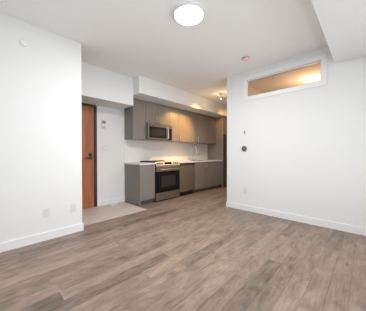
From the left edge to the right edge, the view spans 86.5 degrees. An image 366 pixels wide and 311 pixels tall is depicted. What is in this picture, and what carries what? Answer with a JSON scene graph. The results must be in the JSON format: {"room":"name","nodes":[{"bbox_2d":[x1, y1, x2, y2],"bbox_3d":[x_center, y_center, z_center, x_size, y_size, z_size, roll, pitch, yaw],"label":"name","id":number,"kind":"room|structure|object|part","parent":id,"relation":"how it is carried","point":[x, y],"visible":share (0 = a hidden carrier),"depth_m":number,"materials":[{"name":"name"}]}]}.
{"room":"empty living room","nodes":[
{"label":"empty living room","id":0,"kind":"room"},
{"bbox_2d":[0,12,81,242],"bbox_3d":[-2.195,-0.259,2.142,0.125,2.704,1.981,0,1,44],"label":"wall","id":1,"kind":"structure","parent":0,"point":[41,100],"depth_m":2.44,"materials":[{"name":"white paint"}]},
{"bbox_2d":[20,39,27,46],"bbox_3d":[-1.906,-1.355,2.334,0.021,0.084,0.084,0,1,44],"label":"sprinkler cover","id":2,"kind":"object","parent":1,"relation":"attached to","point":[23,42],"visible":1,"depth_m":2.33,"materials":[{"name":"white paint"}]},
{"bbox_2d":[0,223,83,252],"bbox_3d":[-2.183,1.042,2.152,0.139,0.102,1.995,0,1,44],"label":"baseboard","id":3,"kind":"structure","parent":1,"relation":"attached to","point":[9,245],"depth_m":2.45,"materials":[{"name":"white wood"}]},
{"bbox_2d":[43,208,49,217],"bbox_3d":[-1.761,0.738,2.506,0.008,0.115,0.072,0,1,44],"label":"wall outlet","id":4,"kind":"object","parent":1,"relation":"attached to","point":[46,212],"visible":1,"depth_m":2.50,"materials":[{"name":"white plastic"}]},
{"bbox_2d":[71,203,75,211],"bbox_3d":[-1.541,0.738,2.738,0.008,0.115,0.072,0,1,44],"label":"wall outlet","id":5,"kind":"object","parent":1,"relation":"attached to","point":[73,206],"visible":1,"depth_m":2.74,"materials":[{"name":"white plastic"}]},
{"bbox_2d":[81,62,132,109],"bbox_3d":[-2.350,-1.329,3.125,0.545,0.576,3.205,0,1,44],"label":"wall","id":6,"kind":"structure","parent":0,"point":[102,87],"depth_m":3.71,"materials":[{"name":"white paint"}]},
{"bbox_2d":[97,106,207,201],"bbox_3d":[-1.047,-0.281,4.997,0.160,2.704,7.700,0,1,44],"label":"wall","id":7,"kind":"structure","parent":0,"point":[110,163],"depth_m":4.47,"materials":[{"name":"white paint"}]},
{"bbox_2d":[82,103,96,208],"bbox_3d":[-2.172,0.015,3.750,0.131,2.133,0.994,0,1,44],"label":"door","id":8,"kind":"structure","parent":7,"relation":"in","point":[89,112],"depth_m":4.00,"materials":[{"name":"orange wood"}]},
{"bbox_2d":[101,120,105,128],"bbox_3d":[-1.703,-0.667,4.189,0.020,0.180,0.100,0,1,44],"label":"intercom","id":9,"kind":"object","parent":7,"relation":"attached to","point":[103,122],"visible":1,"depth_m":4.17,"materials":[{"name":"white plastic"}]},
{"bbox_2d":[97,197,124,205],"bbox_3d":[-1.585,1.026,4.326,0.014,0.102,0.636,0,1,44],"label":"baseboard","id":10,"kind":"structure","parent":7,"relation":"attached to","point":[111,201],"depth_m":4.30,"materials":[{"name":"white wood"}]},
{"bbox_2d":[124,100,145,139],"bbox_3d":[-1.122,-0.807,4.543,0.371,0.860,0.334,0,1,44],"label":"upper cabinet","id":11,"kind":"object","parent":7,"relation":"attached to","point":[134,116],"visible":0.85,"depth_m":4.42,"materials":[{"name":"grey laminate"}]},
{"bbox_3d":[-1.231,-0.806,4.428,0.371,0.860,0.018,0,1,44],"label":"panel","id":12,"kind":"part","parent":11,"relation":"part of","materials":[{"name":"grey wood"}]},
{"bbox_3d":[-0.988,-0.807,4.428,0.019,0.856,0.314,0,1,44],"label":"door","id":13,"kind":"part","parent":11,"relation":"part of","materials":[{"name":"beige laminate"}]},
{"bbox_2d":[145,103,169,124],"bbox_3d":[-0.732,-1.008,4.928,0.405,0.466,0.760,0,1,44],"label":"upper cabinet","id":14,"kind":"object","parent":7,"relation":"attached to","point":[158,114],"visible":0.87,"depth_m":4.79,"materials":[{"name":"beige laminate"}]},
{"bbox_3d":[-0.754,-1.006,4.673,0.019,0.462,0.358,0,1,44],"label":"door","id":15,"kind":"part","parent":14,"relation":"part of","materials":[{"name":"beige laminate"}]},
{"bbox_2d":[139,122,171,141],"bbox_3d":[-0.689,-0.573,4.891,0.499,0.399,0.759,0,1,44],"label":"microwave","id":16,"kind":"object","parent":14,"relation":"attached to","point":[156,132],"visible":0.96,"depth_m":4.73,"materials":[{"name":"silver metal"}]},
{"bbox_3d":[-0.603,-0.583,4.721,0.029,0.377,0.633,0,1,44],"label":"door","id":17,"kind":"part","parent":16,"relation":"part of","materials":[{"name":"silver metal"}]},
{"bbox_3d":[-0.340,-0.540,4.997,0.029,0.287,0.124,0,1,44],"label":"control panel","id":18,"kind":"part","parent":16,"relation":"part of","materials":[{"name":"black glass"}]},
{"bbox_3d":[-0.492,-1.008,4.949,0.019,0.462,0.397,0,1,44],"label":"door","id":19,"kind":"part","parent":14,"relation":"part of","materials":[{"name":"beige laminate"}]},
{"bbox_2d":[165,108,186,142],"bbox_3d":[-0.240,-0.815,5.445,0.405,0.860,0.661,0,1,44],"label":"upper cabinet","id":20,"kind":"object","parent":7,"relation":"attached to","point":[178,119],"visible":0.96,"depth_m":5.34,"materials":[{"name":"beige laminate"}]},
{"bbox_3d":[-0.240,-0.814,5.214,0.019,0.856,0.324,0,1,44],"label":"door","id":21,"kind":"part","parent":20,"relation":"part of","materials":[{"name":"beige laminate"}]},
{"bbox_3d":[-0.012,-0.816,5.454,0.019,0.856,0.332,0,1,44],"label":"door","id":22,"kind":"part","parent":20,"relation":"part of","materials":[{"name":"beige laminate"}]},
{"bbox_2d":[178,112,205,143],"bbox_3d":[0.300,-0.820,6.013,0.405,0.860,0.903,0,1,44],"label":"upper cabinet","id":23,"kind":"object","parent":7,"relation":"attached to","point":[196,124],"visible":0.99,"depth_m":5.85,"materials":[{"name":"beige laminate"}]},
{"bbox_3d":[0.259,-0.818,5.739,0.019,0.856,0.446,0,1,44],"label":"door","id":24,"kind":"part","parent":23,"relation":"part of","materials":[{"name":"beige laminate"}]},
{"bbox_3d":[0.570,-0.821,6.066,0.019,0.856,0.452,0,1,44],"label":"door","id":25,"kind":"part","parent":23,"relation":"part of","materials":[{"name":"beige laminate"}]},
{"bbox_2d":[201,117,215,143],"bbox_3d":[0.800,-0.825,6.563,0.371,0.860,0.578,0,1,44],"label":"upper cabinet","id":26,"kind":"object","parent":7,"relation":"attached to","point":[210,122],"visible":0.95,"depth_m":6.41,"materials":[{"name":"beige laminate"}]},
{"bbox_3d":[0.927,-0.824,6.441,0.019,0.856,0.576,0,1,44],"label":"door","id":27,"kind":"part","parent":26,"relation":"part of","materials":[{"name":"beige laminate"}]},
{"bbox_2d":[0,0,327,104],"bbox_3d":[0.826,-1.673,3.168,5.384,0.100,7.950,0,1,44],"label":"ceiling","id":28,"kind":"structure","parent":0,"point":[130,38],"depth_m":2.64,"materials":[{"name":"paint"}]},
{"bbox_2d":[174,1,203,25],"bbox_3d":[0.068,-1.598,2.207,0.350,0.034,0.350,0,1,44],"label":"ceiling light","id":29,"kind":"object","parent":28,"relation":"in","point":[187,13],"visible":1,"depth_m":2.17,"materials":[{"name":"white plastic"}]},
{"bbox_2d":[242,56,249,61],"bbox_3d":[1.045,-1.601,3.229,0.124,0.046,0.124,0,1,44],"label":"smoke detector","id":30,"kind":"object","parent":28,"relation":"attached to","point":[245,58],"visible":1,"depth_m":3.20,"materials":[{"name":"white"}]},
{"bbox_2d":[303,75,320,81],"bbox_3d":[2.711,-1.615,4.102,0.310,0.034,0.310,0,1,44],"label":"recessed light","id":31,"kind":"object","parent":28,"relation":"in","point":[312,78],"visible":1,"depth_m":4.04,"materials":[{"name":"white"}]},
{"bbox_2d":[304,77,318,81],"bbox_3d":[2.711,-1.613,4.102,0.282,0.030,0.282,0,1,44],"label":"diffuser","id":32,"kind":"object","parent":31,"relation":"attached to","point":[307,79],"depth_m":4.09,"materials":[{"name":"white"}]},
{"bbox_2d":[311,0,365,62],"bbox_3d":[1.124,-1.469,0.745,1.309,0.275,4.548,0,1,44],"label":"ceiling beam","id":33,"kind":"structure","parent":28,"relation":"attached to","point":[342,22],"depth_m":2.02,"materials":[{"name":"paint"}]},
{"bbox_2d":[133,75,226,117],"bbox_3d":[0.383,-1.466,5.838,0.764,0.349,4.495,0,1,44],"label":"wall","id":34,"kind":"structure","parent":0,"point":[145,89],"depth_m":4.74,"materials":[{"name":"white paint"}]},
{"bbox_2d":[133,98,215,118],"bbox_3d":[-0.018,-1.268,5.498,0.052,0.040,3.244,0,1,44],"label":"strip","id":35,"kind":"object","parent":34,"relation":"attached to","point":[133,98],"visible":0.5,"depth_m":5.08,"materials":[{"name":"grey wood"}]},
{"bbox_2d":[223,117,226,134],"bbox_3d":[1.426,-1.002,7.007,0.665,0.590,0.869,0,1,44],"label":"upper cabinet","id":36,"kind":"object","parent":34,"relation":"attached to","point":[224,118],"visible":0.13,"depth_m":6.55,"materials":[{"name":"beige laminate"}]},
{"bbox_2d":[0,186,365,310],"bbox_3d":[0.848,1.087,3.206,5.083,0.012,7.699,0,1,44],"label":"floor","id":37,"kind":"structure","parent":0,"point":[190,252],"depth_m":1.95,"materials":[{"name":"beige wood"}]},
{"bbox_2d":[82,202,146,224],"bbox_3d":[-2.177,1.084,3.013,0.969,0.006,3.250,0,1,44],"label":"floor tile","id":38,"kind":"structure","parent":37,"relation":"on","point":[105,212],"depth_m":3.73,"materials":[{"name":"tile"}]},
{"bbox_2d":[84,210,145,225],"bbox_3d":[-1.821,1.086,2.677,0.010,0.006,3.255,0,1,44],"label":"trim","id":39,"kind":"structure","parent":37,"relation":"on","point":[144,210],"depth_m":3.28,"materials":[{"name":"silver metal"}]},
{"bbox_2d":[125,164,154,205],"bbox_3d":[-0.987,0.638,4.479,0.665,0.874,0.409,0,1,44],"label":"base cabinet","id":40,"kind":"object","parent":37,"relation":"on","point":[139,179],"visible":0.99,"depth_m":4.29,"materials":[{"name":"grey laminate"}]},
{"bbox_3d":[-1.135,0.639,4.349,0.631,0.874,0.018,0,1,44],"label":"panel","id":41,"kind":"part","parent":40,"relation":"part of","materials":[{"name":"grey wood"}]},
{"bbox_2d":[124,162,155,164],"bbox_3d":[-0.996,0.184,4.481,0.647,0.031,0.422,0,1,44],"label":"countertop","id":42,"kind":"structure","parent":40,"relation":"on","point":[131,163],"depth_m":4.30,"materials":[{"name":"white stone"}]},
{"bbox_3d":[-0.776,0.591,4.283,0.021,0.762,0.378,0,1,44],"label":"door","id":43,"kind":"part","parent":40,"relation":"part of","materials":[{"name":"beige laminate"}]},
{"bbox_2d":[140,160,179,201],"bbox_3d":[-0.553,0.603,4.886,0.710,0.936,0.769,0,1,44],"label":"range","id":44,"kind":"object","parent":37,"relation":"on","point":[167,173],"visible":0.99,"depth_m":4.66,"materials":[{"name":"silver metal"}]},
{"bbox_3d":[-0.361,0.951,4.706,0.042,0.172,0.757,0,1,44],"label":"storage drawer","id":45,"kind":"part","parent":44,"relation":"part of","materials":[{"name":"silver metal"}]},
{"bbox_3d":[-0.361,0.570,4.703,0.044,0.575,0.757,0,1,44],"label":"oven door","id":46,"kind":"part","parent":44,"relation":"part of","materials":[{"name":"black glass"}]},
{"bbox_3d":[-0.380,0.207,4.718,0.105,0.130,0.765,0,1,44],"label":"control panel","id":47,"kind":"part","parent":44,"relation":"part of","materials":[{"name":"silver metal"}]},
{"bbox_3d":[-0.344,0.327,4.684,0.004,0.090,0.757,0,1,44],"label":"door trim","id":48,"kind":"part","parent":44,"relation":"part of","materials":[{"name":"silver metal"}]},
{"bbox_2d":[178,162,194,196],"bbox_3d":[-0.102,0.631,5.424,0.626,0.872,0.604,0,1,44],"label":"dishwasher","id":49,"kind":"object","parent":37,"relation":"on","point":[187,170],"visible":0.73,"depth_m":5.21,"materials":[{"name":"silver metal"}]},
{"bbox_3d":[0.077,1.006,5.257,0.010,0.124,0.598,0,1,44],"label":"kick plate","id":50,"kind":"part","parent":49,"relation":"part of","materials":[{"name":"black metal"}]},
{"bbox_3d":[0.112,0.605,5.221,0.035,0.675,0.598,0,1,44],"label":"panel","id":51,"kind":"part","parent":49,"relation":"part of","materials":[{"name":"silver metal"}]},
{"bbox_2d":[193,161,214,192],"bbox_3d":[0.450,0.625,5.989,0.665,0.874,0.969,0,1,44],"label":"base cabinet","id":52,"kind":"object","parent":37,"relation":"on","point":[204,171],"visible":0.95,"depth_m":5.75,"materials":[{"name":"beige laminate"}]},
{"bbox_3d":[0.493,0.579,5.617,0.021,0.762,0.481,0,1,44],"label":"door","id":53,"kind":"part","parent":52,"relation":"part of","materials":[{"name":"beige laminate"}]},
{"bbox_2d":[179,160,222,162],"bbox_3d":[0.392,0.172,5.939,0.647,0.031,2.062,0,1,44],"label":"countertop","id":54,"kind":"structure","parent":52,"relation":"on","point":[185,161],"depth_m":5.65,"materials":[{"name":"white stone"}]},
{"bbox_3d":[0.826,0.576,5.967,0.021,0.762,0.480,0,1,44],"label":"door","id":55,"kind":"part","parent":52,"relation":"part of","materials":[{"name":"beige laminate"}]},
{"bbox_2d":[208,117,222,186],"bbox_3d":[1.109,-0.121,6.697,0.639,2.352,0.024,0,1,44],"label":"panel","id":56,"kind":"object","parent":37,"relation":"on","point":[215,151],"visible":0.53,"depth_m":6.59,"materials":[{"name":"grey wood"}]},
{"bbox_2d":[213,161,222,188],"bbox_3d":[0.934,0.620,6.523,0.631,0.874,0.468,0,1,44],"label":"base cabinet","id":57,"kind":"object","parent":37,"relation":"on","point":[218,164],"visible":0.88,"depth_m":6.33,"materials":[{"name":"beige laminate"}]},
{"bbox_2d":[223,135,226,185],"bbox_3d":[1.455,0.178,6.989,0.682,1.730,0.830,0,1,44],"label":"refrigerator","id":58,"kind":"object","parent":37,"relation":"on","point":[224,136],"visible":0.26,"depth_m":6.53,"materials":[{"name":"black metal"}]},
{"bbox_3d":[1.643,0.729,6.815,0.052,0.570,0.826,0,1,44],"label":"freezer drawer","id":59,"kind":"part","parent":58,"relation":"part of","materials":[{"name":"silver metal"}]},
{"bbox_3d":[1.642,-0.125,6.809,0.052,1.118,0.826,0,1,44],"label":"door","id":60,"kind":"part","parent":58,"relation":"part of","materials":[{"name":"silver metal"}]},
{"bbox_2d":[249,86,261,95],"bbox_3d":[2.094,-0.287,5.230,0.120,2.704,3.032,0,1,44],"label":"wall","id":61,"kind":"structure","parent":0,"point":[252,91],"depth_m":4.70,"materials":[{"name":"white paint"}]},
{"bbox_2d":[227,47,365,227],"bbox_3d":[2.087,-0.272,3.061,3.099,2.704,0.120,0,1,44],"label":"wall","id":62,"kind":"structure","parent":0,"point":[305,154],"depth_m":3.11,"materials":[{"name":"white paint"}]},
{"bbox_2d":[242,53,326,100],"bbox_3d":[1.686,-1.294,3.393,1.347,0.465,0.089,0,1,44],"label":"window","id":63,"kind":"structure","parent":62,"relation":"in","point":[323,57],"depth_m":3.26,"materials":[{"name":"white wood"}]},
{"bbox_3d":[1.701,-1.294,3.409,1.203,0.321,0.045,0,1,44],"label":"frame","id":64,"kind":"part","parent":63,"relation":"part of","materials":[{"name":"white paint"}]},
{"bbox_2d":[226,202,365,235],"bbox_3d":[2.313,1.027,3.317,3.113,0.102,0.814,0,1,44],"label":"baseboard","id":65,"kind":"structure","parent":62,"relation":"attached to","point":[318,222],"depth_m":3.12,"materials":[{"name":"white wood"}]}
]}

